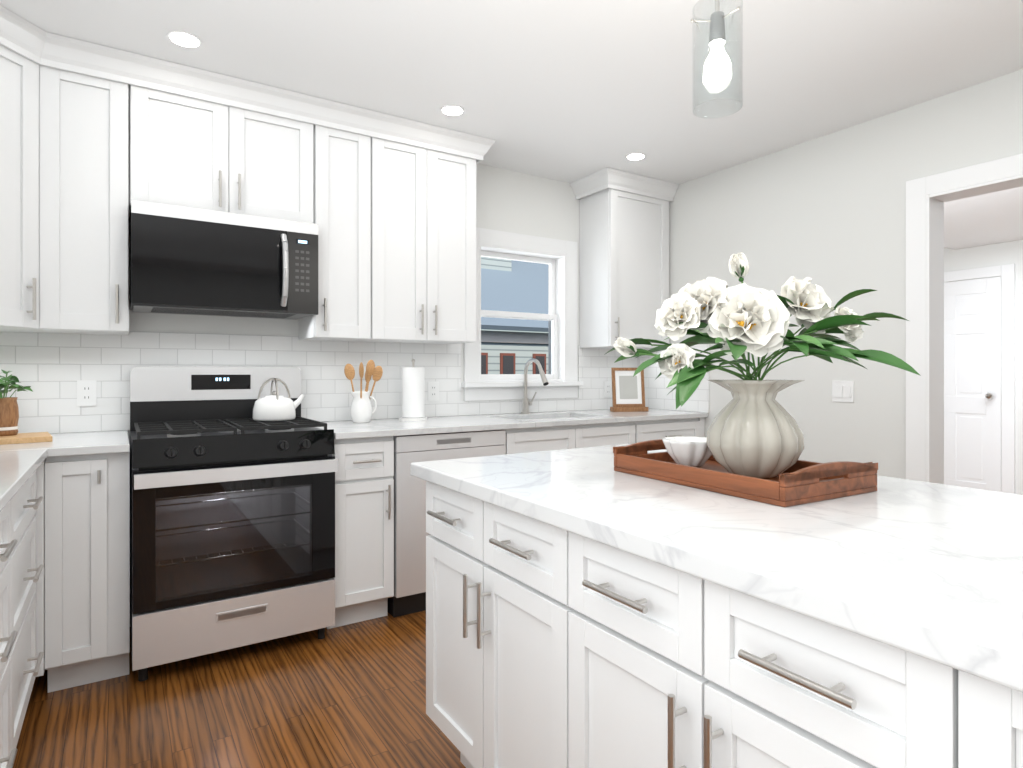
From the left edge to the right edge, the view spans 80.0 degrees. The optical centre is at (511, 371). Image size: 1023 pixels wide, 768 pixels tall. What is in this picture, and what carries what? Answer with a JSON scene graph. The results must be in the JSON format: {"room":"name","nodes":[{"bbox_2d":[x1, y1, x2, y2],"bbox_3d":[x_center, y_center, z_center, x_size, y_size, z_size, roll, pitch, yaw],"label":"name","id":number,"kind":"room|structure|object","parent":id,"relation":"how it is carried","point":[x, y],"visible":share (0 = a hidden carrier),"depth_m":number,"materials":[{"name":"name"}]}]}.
{"room":"kitchen","nodes":[
{"label":"kitchen","id":0,"kind":"room"},
{"bbox_2d":[13,610,465,767],"bbox_3d":[2.285,1.210,1.830,7.970,0.050,6.720,0,0,-33],"label":"floor","id":1,"kind":"structure","parent":0,"point":[353,695],"depth_m":2.13,"materials":[{"name":"brown wood"}]},
{"bbox_2d":[0,489,19,767],"bbox_3d":[-1.442,0.743,1.209,0.626,0.884,0.600,0,0,-33],"label":"base cabinet","id":2,"kind":"object","parent":1,"relation":"on","point":[19,665],"depth_m":1.60,"materials":[{"name":"white wood"}]},
{"bbox_2d":[0,430,129,511],"bbox_3d":[-1.323,0.285,1.286,0.898,0.030,3.071,0,0,-33],"label":"countertop","id":3,"kind":"structure","parent":2,"relation":"on","point":[20,463],"depth_m":2.17,"materials":[{"name":"stone"}]},
{"bbox_2d":[0,369,51,444],"bbox_3d":[-2.030,0.113,2.361,0.380,0.313,0.325,0,0,-41],"label":"potted plant","id":4,"kind":"object","parent":3,"relation":"on","point":[9,419],"visible":1,"depth_m":2.38,"materials":[{"name":"brown wood"}]},
{"bbox_2d":[20,471,43,731],"bbox_3d":[-1.765,0.743,1.712,0.626,0.884,0.596,0,0,-33],"label":"base cabinet","id":5,"kind":"object","parent":1,"relation":"on","point":[29,669],"depth_m":1.94,"materials":[{"name":"white wood"}]},
{"bbox_2d":[130,367,337,681],"bbox_3d":[-1.250,0.580,2.713,0.754,1.210,0.708,0,0,-33],"label":"range","id":6,"kind":"object","parent":1,"relation":"on","point":[232,523],"visible":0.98,"depth_m":2.52,"materials":[{"name":"grey metal"}]},
{"bbox_2d":[252,378,303,420],"bbox_3d":[-1.122,0.128,2.943,0.239,0.200,0.194,0,0,-33],"label":"kettle","id":7,"kind":"object","parent":6,"relation":"on","point":[273,406],"visible":1,"depth_m":2.87,"materials":[{"name":"white metal"}]},
{"bbox_2d":[34,417,704,692],"bbox_3d":[-0.356,0.743,3.354,3.553,0.884,0.655,0,0,-33],"label":"base cabinet","id":8,"kind":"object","parent":1,"relation":"on","point":[82,514],"depth_m":2.31,"materials":[{"name":"white wood"}]},
{"bbox_2d":[315,409,707,439],"bbox_3d":[0.090,0.391,3.640,2.482,0.242,0.641,0,0,-33],"label":"countertop","id":9,"kind":"structure","parent":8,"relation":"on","point":[390,427],"depth_m":3.32,"materials":[{"name":"stone"}]},
{"bbox_2d":[344,360,382,422],"bbox_3d":[-0.775,0.102,3.256,0.206,0.335,0.159,0,0,-33],"label":"pitcher","id":10,"kind":"object","parent":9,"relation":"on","point":[361,411],"visible":1,"depth_m":3.23,"materials":[{"name":"white ceramic"}]},
{"bbox_2d":[399,359,426,420],"bbox_3d":[-0.551,0.098,3.418,0.156,0.343,0.156,0,0,-33],"label":"paper towel holder","id":11,"kind":"object","parent":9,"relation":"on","point":[412,393],"visible":1,"depth_m":3.36,"materials":[{"name":"white paper"}]},
{"bbox_2d":[521,358,548,413],"bbox_3d":[0.167,0.091,3.868,0.104,0.357,0.269,0,0,-33],"label":"gooseneck faucet","id":12,"kind":"object","parent":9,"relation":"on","point":[527,403],"visible":0.98,"depth_m":3.92,"materials":[{"name":"silver metal"}]},
{"bbox_2d":[610,368,647,411],"bbox_3d":[0.806,0.120,4.175,0.250,0.299,0.075,0,0,-11],"label":"decor","id":13,"kind":"object","parent":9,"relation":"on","point":[628,391],"visible":0.85,"depth_m":4.18,"materials":[{"name":"brown wood"}]},
{"bbox_2d":[388,430,505,617],"bbox_3d":[-0.453,0.744,3.305,0.610,0.882,0.616,0,0,-33],"label":"dishwasher","id":14,"kind":"object","parent":1,"relation":"on","point":[410,535],"visible":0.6,"depth_m":2.94,"materials":[{"name":"silver metal"}]},
{"bbox_2d":[426,481,541,767],"bbox_3d":[0.316,0.750,1.769,0.889,0.868,0.751,0,0,-33],"label":"base cabinet","id":15,"kind":"object","parent":1,"relation":"on","point":[484,559],"depth_m":1.54,"materials":[{"name":"white wood"}]},
{"bbox_2d":[542,522,881,767],"bbox_3d":[0.678,0.750,1.207,0.889,0.868,0.802,0,0,-33],"label":"base cabinet","id":16,"kind":"object","parent":1,"relation":"on","point":[549,646],"depth_m":0.99,"materials":[{"name":"white wood"}]},
{"bbox_2d":[411,443,1022,692],"bbox_3d":[0.910,0.295,0.844,0.960,0.040,3.010,0,0,-33],"label":"countertop","id":17,"kind":"structure","parent":16,"relation":"on","point":[931,571],"depth_m":1.00,"materials":[{"name":"stone"}]},
{"bbox_2d":[613,439,877,506],"bbox_3d":[0.564,0.235,1.548,0.362,0.078,0.549,0,0,-33],"label":"wooden tray","id":18,"kind":"object","parent":17,"relation":"on","point":[799,482],"visible":0.73,"depth_m":1.36,"materials":[{"name":"brown wood"}]},
{"bbox_2d":[662,436,711,466],"bbox_3d":[0.498,0.224,1.697,0.154,0.074,0.147,0,0,-33],"label":"shell bowl","id":19,"kind":"object","parent":18,"relation":"on","point":[692,451],"visible":0.75,"depth_m":1.66,"materials":[{"name":"white ceramic"}]},
{"bbox_2d":[706,379,804,478],"bbox_3d":[0.612,0.141,1.538,0.234,0.241,0.231,0,0,-33],"label":"vase","id":20,"kind":"object","parent":18,"relation":"on","point":[754,430],"visible":0.96,"depth_m":1.47,"materials":[{"name":"beige ceramic"}]},
{"bbox_2d":[604,252,920,408],"bbox_3d":[0.611,-0.073,1.487,0.617,0.467,0.543,0,0,-33],"label":"bouquet","id":21,"kind":"object","parent":20,"relation":"in","point":[736,322],"visible":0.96,"depth_m":1.48,"materials":[{"name":"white plant"}]},
{"bbox_2d":[882,643,1022,767],"bbox_3d":[1.053,0.750,0.624,0.889,0.868,0.803,0,0,-33],"label":"base cabinet","id":22,"kind":"object","parent":1,"relation":"on","point":[935,714],"depth_m":0.68,"materials":[{"name":"white wood"}]},
{"bbox_2d":[54,163,602,626],"bbox_3d":[-0.823,-0.065,3.517,4.410,2.500,0.120,0,0,-33],"label":"wall","id":23,"kind":"structure","parent":0,"point":[518,203],"depth_m":3.93,"materials":[{"name":"white paint"}]},
{"bbox_2d":[0,331,708,433],"bbox_3d":[-0.614,0.040,3.193,4.169,0.460,0.650,0,0,-33],"label":"tile backsplash","id":24,"kind":"structure","parent":23,"relation":"attached to","point":[50,369],"depth_m":3.17,"materials":[{"name":"white tile"}]},
{"bbox_2d":[77,380,96,405],"bbox_3d":[-1.907,0.095,2.735,0.072,0.115,0.007,0,0,-33],"label":"outlet","id":25,"kind":"object","parent":24,"relation":"attached to","point":[86,389],"depth_m":2.73,"materials":[{"name":"white plastic"}]},
{"bbox_2d":[428,382,438,400],"bbox_3d":[-0.469,0.115,3.660,0.072,0.115,0.007,0,0,-33],"label":"outlet","id":26,"kind":"object","parent":24,"relation":"attached to","point":[433,387],"depth_m":3.66,"materials":[{"name":"white plastic"}]},
{"bbox_2d":[604,381,611,396],"bbox_3d":[0.700,0.125,4.413,0.072,0.115,0.007,0,0,-33],"label":"outlet","id":27,"kind":"object","parent":24,"relation":"attached to","point":[607,384],"depth_m":4.41,"materials":[{"name":"white plastic"}]},
{"bbox_2d":[461,227,582,400],"bbox_3d":[0.060,-0.362,4.049,0.930,1.085,0.180,0,0,-33],"label":"window","id":28,"kind":"structure","parent":23,"relation":"in","point":[558,256],"depth_m":4.10,"materials":[{"name":"white wood"}]},
{"bbox_2d":[0,0,1022,183],"bbox_3d":[2.285,-1.355,1.830,7.970,0.080,6.720,0,0,-33],"label":"ceiling","id":29,"kind":"structure","parent":0,"point":[569,91],"depth_m":2.57,"materials":[{"name":"white paint"}]},
{"bbox_2d":[0,5,63,332],"bbox_3d":[-2.075,-0.703,2.233,0.670,1.065,0.678,0,0,-33],"label":"upper cabinet","id":30,"kind":"object","parent":29,"relation":"hanging from","point":[31,57],"depth_m":2.35,"materials":[{"name":"white wood"}]},
{"bbox_2d":[12,53,131,334],"bbox_3d":[-1.829,-0.703,2.574,0.356,1.065,0.371,0,0,-33],"label":"upper cabinet","id":31,"kind":"object","parent":29,"relation":"hanging from","point":[92,144],"depth_m":2.50,"materials":[{"name":"white wood"}]},
{"bbox_2d":[167,30,201,47],"bbox_3d":[-1.291,-1.312,2.406,0.123,0.005,0.123,0,0,12],"label":"recessed light","id":32,"kind":"object","parent":29,"relation":"in","point":[184,39],"depth_m":2.40,"materials":[{"name":"white plastic"}]},
{"bbox_2d":[132,73,319,228],"bbox_3d":[-1.369,-0.971,2.899,0.761,0.528,0.322,0,0,-33],"label":"upper cabinet","id":33,"kind":"object","parent":29,"relation":"hanging from","point":[193,148],"depth_m":2.75,"materials":[{"name":"white wood"}]},
{"bbox_2d":[130,200,317,318],"bbox_3d":[-1.328,-0.488,2.835,0.754,0.430,0.471,0,0,-33],"label":"over-the-range microwave","id":34,"kind":"object","parent":33,"relation":"attached to","point":[190,261],"visible":1,"depth_m":2.67,"materials":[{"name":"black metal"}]},
{"bbox_2d":[299,117,387,341],"bbox_3d":[-0.897,-0.703,3.203,0.356,1.065,0.322,0,0,-33],"label":"upper cabinet","id":35,"kind":"object","parent":29,"relation":"hanging from","point":[353,231],"depth_m":3.08,"materials":[{"name":"white wood"}]},
{"bbox_2d":[380,133,479,343],"bbox_3d":[-0.574,-0.703,3.411,0.689,1.065,0.322,0,0,-33],"label":"upper cabinet","id":36,"kind":"object","parent":29,"relation":"hanging from","point":[432,185],"depth_m":3.31,"materials":[{"name":"white wood"}]},
{"bbox_2d":[440,105,464,115],"bbox_3d":[-0.296,-1.312,3.059,0.123,0.005,0.123,0,0,12],"label":"recessed light","id":37,"kind":"object","parent":29,"relation":"in","point":[450,110],"depth_m":3.05,"materials":[{"name":"white plastic"}]},
{"bbox_2d":[576,181,673,348],"bbox_3d":[0.806,-0.703,4.300,0.576,1.065,0.322,0,0,-33],"label":"upper cabinet","id":38,"kind":"object","parent":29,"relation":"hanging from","point":[624,230],"depth_m":4.15,"materials":[{"name":"white wood"}]},
{"bbox_2d":[625,153,645,159],"bbox_3d":[0.758,-1.312,3.713,0.123,0.005,0.123,0,0,12],"label":"recessed light","id":39,"kind":"object","parent":29,"relation":"in","point":[633,156],"depth_m":3.70,"materials":[{"name":"white plastic"}]},
{"bbox_2d":[691,0,739,83],"bbox_3d":[0.506,-1.012,1.490,0.120,0.604,0.126,0,0,-33],"label":"pendant light","id":40,"kind":"object","parent":29,"relation":"hanging from","point":[719,67],"depth_m":1.48,"materials":[{"name":"white glass"}]},
{"bbox_2d":[693,0,742,118],"bbox_3d":[0.504,-0.770,1.493,0.116,0.250,0.116,0,0,-33],"label":"glass shade","id":41,"kind":"object","parent":40,"relation":"hanging from","point":[736,16],"visible":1,"depth_m":1.46,"materials":[{"name":"clear glass"}]},
{"bbox_2d":[548,264,550,373],"bbox_3d":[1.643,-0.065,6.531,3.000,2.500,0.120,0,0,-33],"label":"window frame","id":42,"kind":"structure","parent":0,"point":[549,347],"depth_m":5.75,"materials":[{"name":"white paint"}]},
{"bbox_2d":[662,69,1022,478],"bbox_3d":[2.692,-0.065,2.021,0.120,2.500,6.200,0,0,-33],"label":"wall","id":43,"kind":"structure","parent":0,"point":[827,213],"depth_m":3.29,"materials":[{"name":"white paint"}]},
{"bbox_2d":[832,381,853,401],"bbox_3d":[1.794,0.105,3.297,0.007,0.115,0.115,0,0,-33],"label":"light switch","id":44,"kind":"object","parent":43,"relation":"attached to","point":[842,391],"depth_m":3.30,"materials":[{"name":"white plastic"}]},
{"bbox_2d":[906,153,1022,483],"bbox_3d":[2.305,0.120,2.622,0.156,2.130,1.050,0,0,-33],"label":"door frame","id":45,"kind":"structure","parent":43,"relation":"attached to","point":[927,197],"depth_m":2.96,"materials":[{"name":"white wood"}]},
{"bbox_2d":[944,240,1022,494],"bbox_3d":[4.889,-0.065,4.149,0.120,2.500,7.400,0,0,-33],"label":"wall","id":46,"kind":"structure","parent":0,"point":[1005,253],"depth_m":5.09,"materials":[{"name":"white paint"}]},
{"bbox_2d":[944,264,1014,493],"bbox_3d":[3.913,0.140,5.471,0.090,2.090,0.960,0,0,-33],"label":"door","id":47,"kind":"structure","parent":46,"relation":"attached to","point":[979,383],"depth_m":5.29,"materials":[{"name":"white wood"}]},
{"bbox_2d":[944,186,1022,249],"bbox_3d":[4.575,-1.205,2.698,1.980,0.220,5.300,0,0,-33],"label":"ceiling","id":48,"kind":"structure","parent":0,"point":[986,219],"depth_m":4.37,"materials":[{"name":"white paint"}]},
{"label":"outside","id":49,"kind":"structure","parent":0,"visible":0},
{"bbox_2d":[481,257,547,373],"bbox_3d":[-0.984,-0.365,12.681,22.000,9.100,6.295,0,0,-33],"label":"window glass","id":50,"kind":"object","parent":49,"point":[508,285],"depth_m":10.19,"materials":[{"name":"clear glass"}]}
]}

